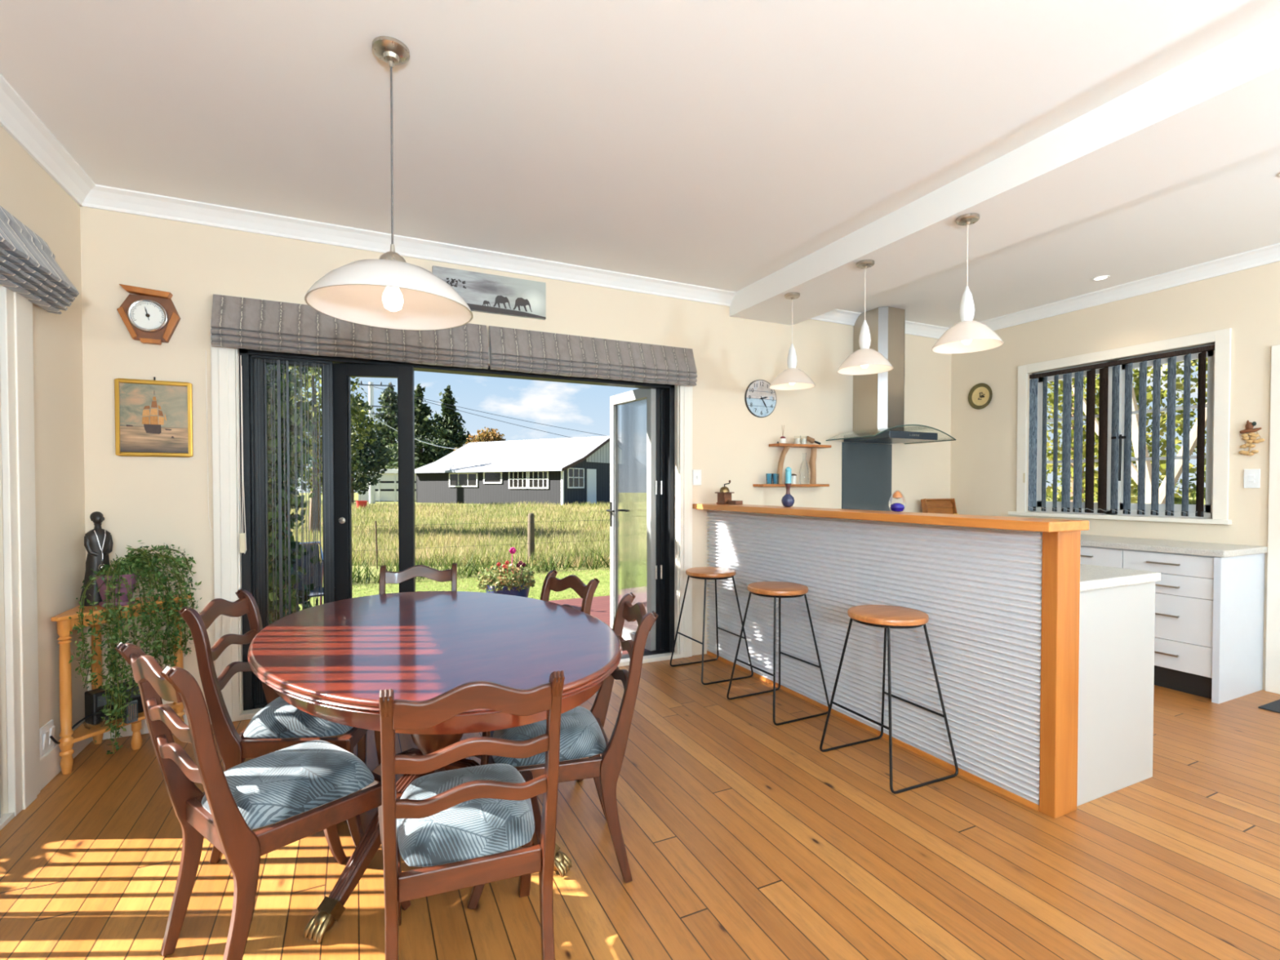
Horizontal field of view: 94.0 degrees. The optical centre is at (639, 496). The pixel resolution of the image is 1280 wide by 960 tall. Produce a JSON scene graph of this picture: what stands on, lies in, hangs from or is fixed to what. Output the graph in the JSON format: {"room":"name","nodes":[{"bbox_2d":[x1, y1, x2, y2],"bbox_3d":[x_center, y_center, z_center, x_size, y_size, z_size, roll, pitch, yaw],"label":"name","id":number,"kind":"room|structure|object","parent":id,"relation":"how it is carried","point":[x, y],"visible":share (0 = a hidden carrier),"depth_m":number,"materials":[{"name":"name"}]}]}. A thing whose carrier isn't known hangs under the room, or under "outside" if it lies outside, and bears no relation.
{"room":"dining room","nodes":[
{"label":"dining room","id":0,"kind":"room"},
{"bbox_2d":[0,124,88,814],"bbox_3d":[-1.392,-0.064,-0.045,0.150,2.770,6.520,0,1,-25],"label":"wall","id":1,"kind":"structure","parent":0,"point":[28,192],"depth_m":2.62,"materials":[{"name":"paint"}]},
{"bbox_2d":[0,284,39,830],"bbox_3d":[-2.001,0.162,1.270,0.180,2.153,2.516,0,1,-25],"label":"trim","id":2,"kind":"structure","parent":1,"relation":"attached to","point":[16,348],"depth_m":2.31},
{"bbox_2d":[0,205,79,314],"bbox_3d":[-1.930,-0.916,1.407,0.129,0.298,2.631,0,1,-25],"label":"blind","id":3,"kind":"object","parent":1,"relation":"attached to","point":[28,268],"visible":1,"depth_m":2.29,"materials":[{"name":"fabric"}]},
{"bbox_2d":[39,719,55,756],"bbox_3d":[-2.523,1.028,2.544,0.019,0.120,0.115,0,1,-25],"label":"power outlet","id":4,"kind":"object","parent":1,"relation":"attached to","point":[46,743],"visible":0.94,"depth_m":2.52,"materials":[{"name":"white plastic"}]},
{"bbox_2d":[43,730,48,750],"bbox_3d":[-2.510,1.029,2.519,0.016,0.070,0.030,0,1,-25],"label":"socket","id":5,"kind":"object","parent":4,"relation":"attached to","point":[46,733],"depth_m":2.52,"materials":[{"name":"white plastic"}]},
{"bbox_2d":[48,725,55,744],"bbox_3d":[-2.534,1.028,2.570,0.016,0.070,0.030,0,1,-25],"label":"socket","id":6,"kind":"object","parent":4,"relation":"attached to","point":[51,728],"depth_m":2.56,"materials":[{"name":"white plastic"}]},
{"bbox_2d":[0,73,95,206],"bbox_3d":[-1.286,-1.407,-0.017,0.085,0.086,6.520,0,1,-25],"label":"crown molding","id":7,"kind":"structure","parent":1,"relation":"attached to","point":[17,118],"depth_m":2.45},
{"bbox_2d":[40,720,92,791],"bbox_3d":[-2.599,1.148,2.703,0.018,0.130,0.560,0,1,-25],"label":"baseboard","id":8,"kind":"structure","parent":1,"relation":"attached to","point":[50,766],"depth_m":2.57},
{"bbox_2d":[298,567,609,610],"bbox_3d":[9.327,1.532,3.701,100.000,0.029,22.600,0,1,-25],"label":"lawn","id":9,"kind":"structure","parent":0,"point":[597,575],"depth_m":9.42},
{"bbox_2d":[266,364,322,624],"bbox_3d":[-2.598,-0.040,4.147,0.848,3.239,1.095,0,1,-25],"label":"climbing shrub","id":10,"kind":"object","parent":9,"relation":"on","point":[291,410],"visible":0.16,"depth_m":3.96,"materials":[{"name":"green plant"}]},
{"bbox_2d":[548,595,648,654],"bbox_3d":[-0.653,1.387,5.691,5.500,0.270,2.810,0,1,-25],"label":"deck","id":11,"kind":"object","parent":9,"relation":"on","point":[600,606],"depth_m":6.72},
{"bbox_2d":[290,541,323,604],"bbox_3d":[-3.007,0.843,5.258,0.528,0.834,0.528,1,1,44],"label":"outdoor chair","id":12,"kind":"object","parent":11,"relation":"on","point":[300,561],"visible":0.14,"depth_m":5.50,"materials":[{"name":"silver metal"}]},
{"bbox_2d":[476,546,535,597],"bbox_3d":[-1.456,0.892,6.476,0.633,0.692,0.638,0,1,-25],"label":"flower pot","id":13,"kind":"object","parent":11,"relation":"on","point":[510,580],"visible":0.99,"depth_m":6.33,"materials":[{"name":"blue ceramic"}]},
{"bbox_2d":[80,206,951,704],"bbox_3d":[0.067,-0.140,4.346,6.565,2.770,0.150,0,1,-25],"label":"wall","id":14,"kind":"structure","parent":0,"point":[154,501],"depth_m":3.41,"materials":[{"name":"paint"}]},
{"bbox_2d":[116,284,180,345],"bbox_3d":[-2.475,-0.911,3.008,0.249,0.276,0.050,0,1,-25],"label":"barometer","id":15,"kind":"object","parent":14,"relation":"attached to","point":[150,316],"visible":1,"depth_m":3.00,"materials":[{"name":"brown wood"}]},
{"bbox_2d":[92,700,211,740],"bbox_3d":[-2.479,1.142,3.060,0.507,0.130,0.018,0,1,-25],"label":"baseboard","id":16,"kind":"structure","parent":14,"relation":"attached to","point":[144,730],"depth_m":3.01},
{"bbox_2d":[114,377,193,457],"bbox_3d":[-2.469,-0.406,3.036,0.314,0.406,0.020,0,1,-25],"label":"painting","id":17,"kind":"object","parent":14,"relation":"attached to","point":[153,418],"visible":1,"depth_m":3.03,"materials":[{"name":"multicoloured paint"}]},
{"bbox_2d":[205,293,488,553],"bbox_3d":[-1.598,-0.379,3.394,1.446,1.363,0.122,0,1,-25],"label":"blind","id":18,"kind":"object","parent":14,"relation":"attached to","point":[238,322],"visible":0.91,"depth_m":3.28,"materials":[{"name":"grey fabric"}]},
{"bbox_2d":[79,184,736,306],"bbox_3d":[-1.006,-1.471,3.681,3.775,0.086,0.085,0,1,-25],"label":"crown molding","id":19,"kind":"structure","parent":14,"relation":"attached to","point":[100,197],"depth_m":3.43,"materials":[{"name":"paint"}]},
{"bbox_2d":[210,319,692,721],"bbox_3d":[-0.946,0.128,3.803,2.921,2.133,0.086,0,1,-25],"label":"trim","id":20,"kind":"structure","parent":14,"relation":"attached to","point":[224,360],"depth_m":3.18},
{"bbox_2d":[239,348,675,711],"bbox_3d":[-1.095,0.173,4.092,2.723,2.033,0.711,-1,1,-28],"label":"door","id":21,"kind":"structure","parent":14,"relation":"in","point":[642,509],"depth_m":3.57,"materials":[{"name":"grey metal"}]},
{"bbox_2d":[252,355,334,708],"bbox_3d":[-1.952,0.197,3.377,0.390,1.946,0.028,0,1,-25],"label":"vertical blinds","id":22,"kind":"object","parent":21,"relation":"attached to","point":[262,704],"visible":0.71,"depth_m":3.37,"materials":[{"name":"fabric"}]},
{"bbox_2d":[432,265,546,319],"bbox_3d":[-0.935,-1.273,3.749,0.700,0.236,0.026,0,1,-25],"label":"picture","id":23,"kind":"object","parent":14,"relation":"attached to","point":[482,292],"visible":0.85,"depth_m":3.76},
{"bbox_2d":[488,325,697,386],"bbox_3d":[-0.268,-0.932,4.019,1.466,0.280,0.123,0,1,-25],"label":"blind","id":24,"kind":"object","parent":14,"relation":"attached to","point":[512,349],"visible":1,"depth_m":3.96,"materials":[{"name":"fabric"}]},
{"bbox_2d":[692,469,701,484],"bbox_3d":[0.424,-0.141,4.423,0.072,0.115,0.016,0,1,-25],"label":"light switch","id":25,"kind":"object","parent":14,"relation":"attached to","point":[696,473],"visible":1,"depth_m":4.42,"materials":[{"name":"white plastic"}]},
{"bbox_2d":[744,379,776,417],"bbox_3d":[0.947,-0.765,4.655,0.294,0.294,0.028,0,1,-25],"label":"wall clock","id":26,"kind":"object","parent":14,"relation":"attached to","point":[760,400],"visible":0.99,"depth_m":4.65,"materials":[{"name":"white metal"}]},
{"bbox_2d":[752,443,831,486],"bbox_3d":[1.213,-0.246,4.734,0.680,0.335,0.130,0,1,-25],"label":"shelf","id":27,"kind":"object","parent":14,"relation":"attached to","point":[786,446],"visible":0.98,"depth_m":4.71,"materials":[{"name":"brown wood"}]},
{"bbox_2d":[779,425,786,443],"bbox_3d":[1.115,-0.486,4.657,0.048,0.145,0.048,0,1,-25],"label":"reed diffuser","id":28,"kind":"object","parent":27,"relation":"on","point":[782,440],"visible":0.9,"depth_m":4.64,"materials":[{"name":"ceramic"}]},
{"bbox_2d":[785,466,791,483],"bbox_3d":[1.161,-0.165,4.668,0.050,0.134,0.050,0,1,-25],"label":"salt mill","id":29,"kind":"object","parent":27,"relation":"on","point":[788,470],"visible":0.91,"depth_m":4.65,"materials":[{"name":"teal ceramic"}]},
{"bbox_2d":[799,452,809,484],"bbox_3d":[1.312,-0.225,4.761,0.086,0.250,0.086,0,1,-25],"label":"glass carafe","id":30,"kind":"object","parent":27,"relation":"on","point":[801,467],"visible":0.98,"depth_m":4.75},
{"bbox_2d":[805,435,820,444],"bbox_3d":[1.393,-0.452,4.796,0.144,0.066,0.043,0,1,-25],"label":"corkscrew","id":31,"kind":"object","parent":27,"relation":"on","point":[809,439],"visible":0.98,"depth_m":4.77,"materials":[{"name":"brown"}]},
{"bbox_2d":[841,442,892,511],"bbox_3d":[1.967,-0.090,5.165,0.578,0.742,0.007,0,1,-25],"label":"backsplash","id":32,"kind":"structure","parent":14,"relation":"attached to","point":[866,468],"depth_m":5.15,"materials":[{"name":"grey glass"}]},
{"bbox_2d":[809,308,949,338],"bbox_3d":[2.090,-1.496,5.157,1.895,0.086,0.085,0,1,-25],"label":"crown molding","id":33,"kind":"structure","parent":14,"relation":"attached to","point":[836,316],"depth_m":5.25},
{"bbox_2d":[826,306,955,444],"bbox_3d":[2.057,-0.994,4.903,0.923,1.074,0.526,0,1,-25],"label":"range hood","id":34,"kind":"object","parent":14,"relation":"attached to","point":[878,398],"visible":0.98,"depth_m":4.86,"materials":[{"name":"metal"}]},
{"bbox_2d":[0,0,1279,328],"bbox_3d":[1.503,-1.533,1.311,6.565,0.120,6.820,0,1,-25],"label":"ceiling","id":35,"kind":"structure","parent":0,"point":[722,144],"depth_m":2.35,"materials":[{"name":"paint"}]},
{"bbox_2d":[304,35,472,330],"bbox_3d":[-0.825,-1.052,1.986,0.516,0.864,0.516,0,1,-25],"label":"pendant lamp","id":36,"kind":"object","parent":35,"relation":"hanging from","point":[388,291],"visible":1,"depth_m":1.99,"materials":[{"name":"silver metal"}]},
{"bbox_2d":[729,14,1279,325],"bbox_3d":[2.352,-1.400,1.718,0.595,0.160,6.520,0,1,-25],"label":"ceiling beam","id":37,"kind":"structure","parent":35,"relation":"attached to","point":[1219,108],"depth_m":2.53,"materials":[{"name":"paint"}]},
{"bbox_2d":[768,292,815,390],"bbox_3d":[1.025,-1.050,4.020,0.306,0.617,0.306,0,1,-25],"label":"pendant","id":38,"kind":"object","parent":37,"relation":"hanging from","point":[792,378],"visible":1,"depth_m":3.99,"materials":[{"name":"silver metal"}]},
{"bbox_2d":[836,259,893,374],"bbox_3d":[1.299,-1.040,3.446,0.306,0.617,0.306,0,1,-25],"label":"pendant","id":39,"kind":"object","parent":37,"relation":"hanging from","point":[865,360],"visible":1,"depth_m":3.42,"materials":[{"name":"silver metal"}]},
{"bbox_2d":[931,213,1003,353],"bbox_3d":[1.574,-1.030,2.871,0.306,0.617,0.306,0,1,-25],"label":"pendant","id":40,"kind":"object","parent":37,"relation":"hanging from","point":[968,335],"visible":1,"depth_m":2.85,"materials":[{"name":"silver metal"}]},
{"bbox_2d":[1091,275,1110,280],"bbox_3d":[3.205,-1.519,4.151,0.100,0.006,0.100,0,1,-25],"label":"recessed light","id":41,"kind":"object","parent":35,"relation":"in","point":[1104,277],"visible":1,"depth_m":4.15,"materials":[{"name":"white plastic"}]},
{"bbox_2d":[0,653,1279,959],"bbox_3d":[1.518,1.267,1.328,6.565,0.060,6.750,0,1,-25],"label":"floor","id":42,"kind":"structure","parent":0,"point":[744,839],"depth_m":1.98,"materials":[{"name":"brown wood"}]},
{"bbox_2d":[50,594,191,774],"bbox_3d":[-2.417,0.861,2.827,0.414,0.700,0.439,0,1,-25],"label":"plant stand","id":43,"kind":"object","parent":42,"relation":"on","point":[64,624],"visible":0.58,"depth_m":2.66,"materials":[{"name":"orange wood"}]},
{"bbox_2d":[83,716,107,729],"bbox_3d":[-2.501,1.047,2.742,0.086,0.035,0.086,0,1,-25],"label":"glass bowl","id":44,"kind":"object","parent":43,"relation":"on","point":[101,724],"visible":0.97,"depth_m":2.72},
{"bbox_2d":[79,511,113,606],"bbox_3d":[-2.580,0.290,2.841,0.107,0.440,0.136,0,1,26],"label":"figurine","id":45,"kind":"object","parent":43,"relation":"on","point":[94,558],"visible":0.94,"depth_m":2.81,"materials":[{"name":"brown metal"}]},
{"bbox_2d":[93,529,106,570],"bbox_3d":[-2.551,0.254,2.826,0.029,0.193,0.044,0,1,26],"label":"necklace","id":46,"kind":"object","parent":45,"relation":"hanging from","point":[101,566],"visible":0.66,"depth_m":2.82,"materials":[{"name":"silver metal"}]},
{"bbox_2d":[84,680,143,724],"bbox_3d":[-2.522,0.987,2.868,0.093,0.150,0.200,0,1,26],"label":"radio","id":47,"kind":"object","parent":43,"relation":"on","point":[92,704],"visible":0.46,"depth_m":2.79,"materials":[{"name":"black plastic"}]},
{"bbox_2d":[49,712,102,743],"bbox_3d":[-2.524,1.038,2.690,0.023,0.077,0.281,0,1,1],"label":"power cable","id":48,"kind":"object","parent":47,"relation":"attached to","point":[51,737],"visible":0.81,"depth_m":2.68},
{"bbox_2d":[123,698,137,724],"bbox_3d":[-2.404,1.013,2.816,0.037,0.100,0.044,0,1,26],"label":"patterned box","id":49,"kind":"object","parent":43,"relation":"on","point":[132,710],"visible":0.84,"depth_m":2.81,"materials":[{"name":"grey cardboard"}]},
{"bbox_2d":[68,540,201,754],"bbox_3d":[-2.387,0.688,2.849,0.318,0.966,0.573,1,1,30],"label":"potted plant","id":50,"kind":"object","parent":43,"relation":"on","point":[116,588],"visible":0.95,"depth_m":2.80,"materials":[{"name":"green plant"}]},
{"bbox_2d":[114,642,411,959],"bbox_3d":[-1.020,0.803,1.661,0.404,0.863,0.590,1,1,36],"label":"dining chair","id":51,"kind":"object","parent":42,"relation":"on","point":[284,784],"visible":0.91,"depth_m":1.55,"materials":[{"name":"brown wood"}]},
{"bbox_2d":[177,588,381,863],"bbox_3d":[-1.252,0.794,2.192,0.590,0.863,0.404,0,1,-7],"label":"dining chair","id":52,"kind":"object","parent":42,"relation":"on","point":[279,721],"visible":0.7,"depth_m":2.04,"materials":[{"name":"brown wood"}]},
{"bbox_2d":[357,562,457,764],"bbox_3d":[-1.065,0.783,2.814,0.404,0.863,0.590,0,1,-15],"label":"dining chair","id":53,"kind":"object","parent":42,"relation":"on","point":[450,575],"visible":0.31,"depth_m":3.05,"materials":[{"name":"brown wood"}]},
{"bbox_2d":[247,591,622,942],"bbox_3d":[-0.717,0.841,2.122,1.162,0.756,1.666,-1,1,-35],"label":"dining table","id":54,"kind":"object","parent":42,"relation":"on","point":[332,661],"visible":0.72,"depth_m":1.80,"materials":[{"name":"brown wood"}]},
{"bbox_2d":[378,670,564,959],"bbox_3d":[-0.435,0.806,1.507,0.404,0.863,0.590,0,1,-20],"label":"dining chair","id":55,"kind":"object","parent":42,"relation":"on","point":[467,824],"visible":1,"depth_m":1.34,"materials":[{"name":"brown wood"}]},
{"bbox_2d":[480,569,599,782],"bbox_3d":[-0.518,0.787,2.557,0.590,0.863,0.404,-1,1,-40],"label":"dining chair","id":56,"kind":"object","parent":42,"relation":"on","point":[585,592],"visible":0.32,"depth_m":2.69,"materials":[{"name":"brown wood"}]},
{"bbox_2d":[467,591,658,909],"bbox_3d":[-0.268,0.797,2.026,0.590,0.863,0.404,0,1,-13],"label":"dining chair","id":57,"kind":"object","parent":42,"relation":"on","point":[582,733],"visible":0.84,"depth_m":1.89,"materials":[{"name":"brown wood"}]},
{"bbox_2d":[670,566,753,684],"bbox_3d":[0.478,0.843,4.044,0.399,0.694,0.435,0,1,-25],"label":"bar stool","id":58,"kind":"object","parent":42,"relation":"on","point":[705,573],"visible":1,"depth_m":3.96,"materials":[{"name":"brown wood"}]},
{"bbox_2d":[726,581,829,725],"bbox_3d":[0.783,0.854,3.405,0.399,0.694,0.435,-1,1,-27],"label":"bar stool","id":59,"kind":"object","parent":42,"relation":"on","point":[775,589],"visible":0.95,"depth_m":3.33,"materials":[{"name":"black metal"}]},
{"bbox_2d":[819,604,958,794],"bbox_3d":[1.117,0.866,2.704,0.399,0.694,0.435,0,1,-24],"label":"bar stool","id":60,"kind":"object","parent":42,"relation":"on","point":[885,616],"visible":1,"depth_m":2.62,"materials":[{"name":"black metal"}]},
{"bbox_2d":[692,503,1088,818],"bbox_3d":[1.053,0.637,3.349,0.275,1.131,2.518,0,1,-25],"label":"breakfast bar","id":61,"kind":"object","parent":42,"relation":"on","point":[1000,596],"visible":0.94,"depth_m":2.73,"materials":[{"name":"metal"}]},
{"bbox_2d":[715,480,733,504],"bbox_3d":[0.615,-0.034,4.343,0.100,0.175,0.100,-1,1,-35],"label":"coffee grinder","id":62,"kind":"object","parent":61,"relation":"on","point":[724,495],"visible":0.92,"depth_m":4.32,"materials":[{"name":"brown wood"}]},
{"bbox_2d":[727,500,742,504],"bbox_3d":[0.676,0.041,4.240,0.060,0.028,0.104,0,1,-25],"label":"wooden box","id":63,"kind":"object","parent":61,"relation":"on","point":[729,502],"visible":0.96,"depth_m":4.20,"materials":[{"name":"brown wood"}]},
{"bbox_2d":[781,483,794,506],"bbox_3d":[0.921,-0.009,3.714,0.080,0.146,0.080,0,1,-25],"label":"bud vase","id":64,"kind":"object","parent":61,"relation":"on","point":[788,500],"visible":0.98,"depth_m":3.69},
{"bbox_2d":[888,489,906,512],"bbox_3d":[1.278,0.022,2.965,0.080,0.110,0.080,0,1,-25],"label":"glass paperweight","id":65,"kind":"object","parent":61,"relation":"on","point":[895,507],"visible":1,"depth_m":2.95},
{"bbox_2d":[920,497,957,514],"bbox_3d":[2.708,0.148,5.383,0.388,0.264,0.100,0,1,-25],"label":"wooden tray","id":66,"kind":"object","parent":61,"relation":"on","point":[948,506],"visible":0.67,"depth_m":5.40,"materials":[{"name":"brown wood"}]},
{"bbox_2d":[1080,546,1124,568],"bbox_3d":[3.270,0.762,4.259,0.566,0.848,0.533,0,1,-25],"label":"drawer","id":67,"kind":"object","parent":42,"relation":"on","point":[1096,556],"visible":0.19,"depth_m":4.01,"materials":[{"name":"laminate"}]},
{"bbox_2d":[1076,582,1155,806],"bbox_3d":[1.577,0.779,3.292,0.616,0.848,1.840,0,1,-25],"label":"base cabinet","id":68,"kind":"object","parent":42,"relation":"on","point":[1117,624],"visible":0.09,"depth_m":2.45,"materials":[{"name":"laminate"}]},
{"bbox_2d":[1080,564,1160,591],"bbox_3d":[1.573,0.333,3.275,0.600,0.040,1.855,0,1,-25],"label":"countertop","id":69,"kind":"structure","parent":68,"relation":"on","point":[1092,577],"depth_m":2.49,"materials":[{"name":"laminate"}]},
{"bbox_2d":[1123,549,1265,703],"bbox_3d":[3.493,0.770,3.792,0.566,0.848,0.498,0,1,-25],"label":"drawer unit","id":70,"kind":"object","parent":42,"relation":"on","point":[1209,633],"visible":0.66,"depth_m":3.59,"materials":[{"name":"laminate"}]},
{"bbox_2d":[1080,534,1267,557],"bbox_3d":[2.265,0.319,4.111,2.503,0.039,2.177,0,1,-25],"label":"countertop","id":71,"kind":"structure","parent":70,"relation":"on","point":[1200,548],"depth_m":3.76,"materials":[{"name":"laminate"}]},
{"bbox_2d":[1257,699,1279,713],"bbox_3d":[3.830,1.201,3.211,0.420,0.008,0.600,0,1,-25],"label":"door mat","id":72,"kind":"object","parent":42,"relation":"on","point":[1274,706],"visible":1,"depth_m":3.39,"materials":[{"name":"grey fabric"}]},
{"bbox_2d":[290,493,1205,586],"bbox_3d":[-14.576,0.239,65.410,150.000,0.421,109.400,0,1,-25],"label":"field","id":73,"kind":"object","parent":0,"point":[356,495],"visible":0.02,"depth_m":11.73,"materials":[{"name":"plant"}]},
{"bbox_2d":[284,365,382,536],"bbox_3d":[-9.421,-1.616,17.093,3.633,6.099,2.996,0,1,11],"label":"leafy tree","id":74,"kind":"object","parent":73,"relation":"on","point":[353,412],"visible":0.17,"depth_m":16.95,"materials":[{"name":"green plant"}]},
{"bbox_2d":[310,393,393,505],"bbox_3d":[-16.517,-2.533,34.064,3.776,6.825,4.131,1,1,42],"label":"bushy tree","id":75,"kind":"object","parent":73,"relation":"on","point":[375,459],"visible":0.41,"depth_m":33.92,"materials":[{"name":"green plant"}]},
{"bbox_2d":[355,500,367,508],"bbox_3d":[-13.995,0.403,30.012,0.540,0.380,0.540,0,1,-25],"label":"bucket","id":76,"kind":"object","parent":73,"relation":"on","point":[360,503],"visible":0.84,"depth_m":29.84,"materials":[{"name":"red plastic"}]},
{"bbox_2d":[350,381,395,503],"bbox_3d":[-17.942,-3.557,39.950,3.001,8.250,0.399,0,1,-15],"label":"utility pole","id":77,"kind":"object","parent":73,"relation":"on","point":[371,491],"visible":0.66,"depth_m":39.82,"materials":[{"name":"wood"}]},
{"bbox_2d":[373,417,461,449],"bbox_3d":[-15.415,-4.417,41.425,5.942,2.122,0.057,-1,1,-30],"label":"cable","id":78,"kind":"object","parent":77,"relation":"attached to","point":[374,417],"visible":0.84,"depth_m":41.59,"materials":[{"name":"white metal"}]},
{"bbox_2d":[385,390,569,437],"bbox_3d":[-0.243,-4.721,50.090,39.320,5.202,0.034,-1,1,-31],"label":"power line","id":79,"kind":"object","parent":77,"relation":"attached to","point":[385,390],"visible":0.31,"depth_m":43.25,"materials":[{"name":"black metal"}]},
{"bbox_2d":[361,383,605,435],"bbox_3d":[-1.365,-5.743,49.870,40.264,4.053,0.034,-1,1,-30],"label":"power line","id":80,"kind":"object","parent":77,"relation":"attached to","point":[362,384],"visible":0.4,"depth_m":44.14,"materials":[{"name":"black metal"}]},
{"bbox_2d":[354,382,398,477],"bbox_3d":[-36.351,-8.436,87.972,16.587,16.777,14.904,0,1,-25],"label":"conifer tree","id":81,"kind":"object","parent":73,"relation":"on","point":[388,398],"visible":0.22,"depth_m":86.67,"materials":[{"name":"green plant"}]},
{"bbox_2d":[374,520,377,568],"bbox_3d":[-4.948,0.958,11.214,0.047,1.000,0.027,0,1,-25],"label":"stake","id":82,"kind":"object","parent":73,"relation":"on","point":[375,521],"visible":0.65,"depth_m":11.20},
{"bbox_2d":[358,468,416,502],"bbox_3d":[-18.784,-0.824,45.301,4.900,2.500,2.000,0,1,1],"label":"shelter","id":83,"kind":"object","parent":73,"relation":"on","point":[386,491],"visible":0.25,"depth_m":44.51,"materials":[{"name":"grey metal"}]},
{"bbox_2d":[379,383,453,469],"bbox_3d":[-21.430,-5.481,60.416,9.479,11.813,10.953,1,1,35],"label":"conifer tree","id":84,"kind":"object","parent":73,"relation":"on","point":[425,454],"visible":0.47,"depth_m":59.29,"materials":[{"name":"green plant"}]},
{"bbox_2d":[287,500,609,567],"bbox_3d":[-9.906,0.774,23.765,34.936,0.821,24.831,0,1,0],"label":"grass","id":85,"kind":"structure","parent":73,"relation":"on","point":[454,514],"depth_m":17.24,"materials":[{"name":"plant"}]},
{"bbox_2d":[426,384,472,462],"bbox_3d":[-24.047,-6.830,73.880,10.805,14.049,9.224,0,1,-25],"label":"conifer tree","id":86,"kind":"object","parent":73,"relation":"on","point":[451,424],"visible":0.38,"depth_m":73.39,"materials":[{"name":"green plant"}]},
{"bbox_2d":[320,539,609,583],"bbox_3d":[-1.726,1.109,11.420,10.697,0.591,2.069,0,1,-25],"label":"grass","id":87,"kind":"structure","parent":73,"relation":"on","point":[545,566],"depth_m":10.82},
{"bbox_2d":[453,426,506,450],"bbox_3d":[-16.790,-3.676,65.925,7.529,8.013,5.570,0,1,-25],"label":"autumn tree","id":88,"kind":"object","parent":73,"relation":"on","point":[485,436],"visible":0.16,"depth_m":65.18,"materials":[{"name":"orange plant"}]},
{"bbox_2d":[414,435,609,505],"bbox_3d":[-7.620,-1.902,43.752,13.310,4.650,11.550,1,1,29],"label":"house","id":89,"kind":"structure","parent":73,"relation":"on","point":[566,470],"depth_m":39.46,"materials":[{"name":"white metal"}]},
{"bbox_2d":[527,513,534,563],"bbox_3d":[-2.184,0.894,11.972,0.150,1.120,0.143,0,1,-25],"label":"fence post","id":90,"kind":"object","parent":73,"relation":"on","point":[531,526],"visible":0.78,"depth_m":11.91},
{"bbox_2d":[309,520,595,528],"bbox_3d":[-2.761,0.511,11.605,23.000,0.005,0.012,0,1,-26],"label":"wire","id":91,"kind":"object","parent":90,"relation":"attached to","point":[586,520],"visible":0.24,"depth_m":11.39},
{"bbox_2d":[950,261,1279,689],"bbox_3d":[4.398,-0.112,2.717,0.150,2.770,6.520,0,1,-25],"label":"wall","id":92,"kind":"structure","parent":0,"point":[984,460],"depth_m":4.26,"materials":[{"name":"paint"}]},
{"bbox_2d":[968,382,992,408],"bbox_3d":[3.046,-0.896,5.335,0.024,0.232,0.232,0,1,-25],"label":"wall plate","id":93,"kind":"object","parent":92,"relation":"attached to","point":[980,396],"visible":1,"depth_m":5.34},
{"bbox_2d":[1008,328,1231,524],"bbox_3d":[3.472,-0.461,4.449,0.065,1.257,1.425,0,1,-25],"label":"trim","id":94,"kind":"structure","parent":92,"relation":"attached to","point":[1222,339],"depth_m":4.03,"materials":[{"name":"wood"}]},
{"bbox_2d":[1030,343,1214,518],"bbox_3d":[3.561,-0.440,4.470,0.146,1.161,1.211,0,1,-25],"label":"window","id":95,"kind":"structure","parent":92,"relation":"in","point":[1210,354],"depth_m":4.42,"materials":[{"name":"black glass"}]},
{"bbox_2d":[1022,344,1214,516],"bbox_3d":[3.500,-0.438,4.457,0.075,1.128,1.214,0,1,-25],"label":"vertical blind","id":96,"kind":"object","parent":95,"relation":"attached to","point":[1171,362],"visible":0.99,"depth_m":4.42,"materials":[{"name":"grey fabric"}]},
{"bbox_2d":[979,242,1279,330],"bbox_3d":[4.292,-1.453,2.643,0.085,0.086,6.520,0,1,-25],"label":"crown molding","id":97,"kind":"structure","parent":92,"relation":"attached to","point":[1270,254],"depth_m":4.19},
{"bbox_2d":[1238,420,1264,455],"bbox_3d":[3.812,-0.366,3.719,0.030,0.224,0.118,0,1,-25],"label":"hanging ornament","id":98,"kind":"object","parent":92,"relation":"hanging from","point":[1249,426],"visible":1,"depth_m":3.72,"materials":[{"name":"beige wood"}]},
{"bbox_2d":[1243,469,1260,488],"bbox_3d":[3.822,-0.113,3.730,0.016,0.118,0.075,0,1,-25],"label":"light switch","id":99,"kind":"object","parent":92,"relation":"attached to","point":[1251,477],"visible":1,"depth_m":3.73,"materials":[{"name":"white plastic"}]},
{"bbox_2d":[1265,344,1279,693],"bbox_3d":[4.072,0.146,3.206,0.022,2.118,1.005,0,1,-25],"label":"trim","id":100,"kind":"structure","parent":92,"relation":"attached to","point":[1272,659],"depth_m":3.63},
{"bbox_3d":[7.890,1.438,8.222,10.700,0.040,16.000,0,1,-25],"label":"path","id":101,"kind":"object","parent":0,"visible":0},
{"bbox_2d":[1045,471,1205,504],"bbox_3d":[10.539,0.213,11.638,2.987,3.010,12.881,0,1,-25],"label":"hedge","id":102,"kind":"object","parent":101,"relation":"on","point":[1177,500],"visible":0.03,"depth_m":11.37,"materials":[{"name":"green plant"}]},
{"bbox_2d":[1045,368,1207,502],"bbox_3d":[7.490,-0.965,11.220,2.788,5.332,6.131,0,1,-14],"label":"tree","id":103,"kind":"object","parent":101,"relation":"on","point":[1051,399],"visible":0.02,"depth_m":9.76,"materials":[{"name":"green plant"}]},
{"bbox_2d":[1046,357,1207,503],"bbox_3d":[7.388,-1.399,8.328,4.060,5.923,5.666,0,1,-25],"label":"tree","id":104,"kind":"object","parent":101,"relation":"on","point":[1135,420],"visible":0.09,"depth_m":8.37,"materials":[{"name":"green plant"}]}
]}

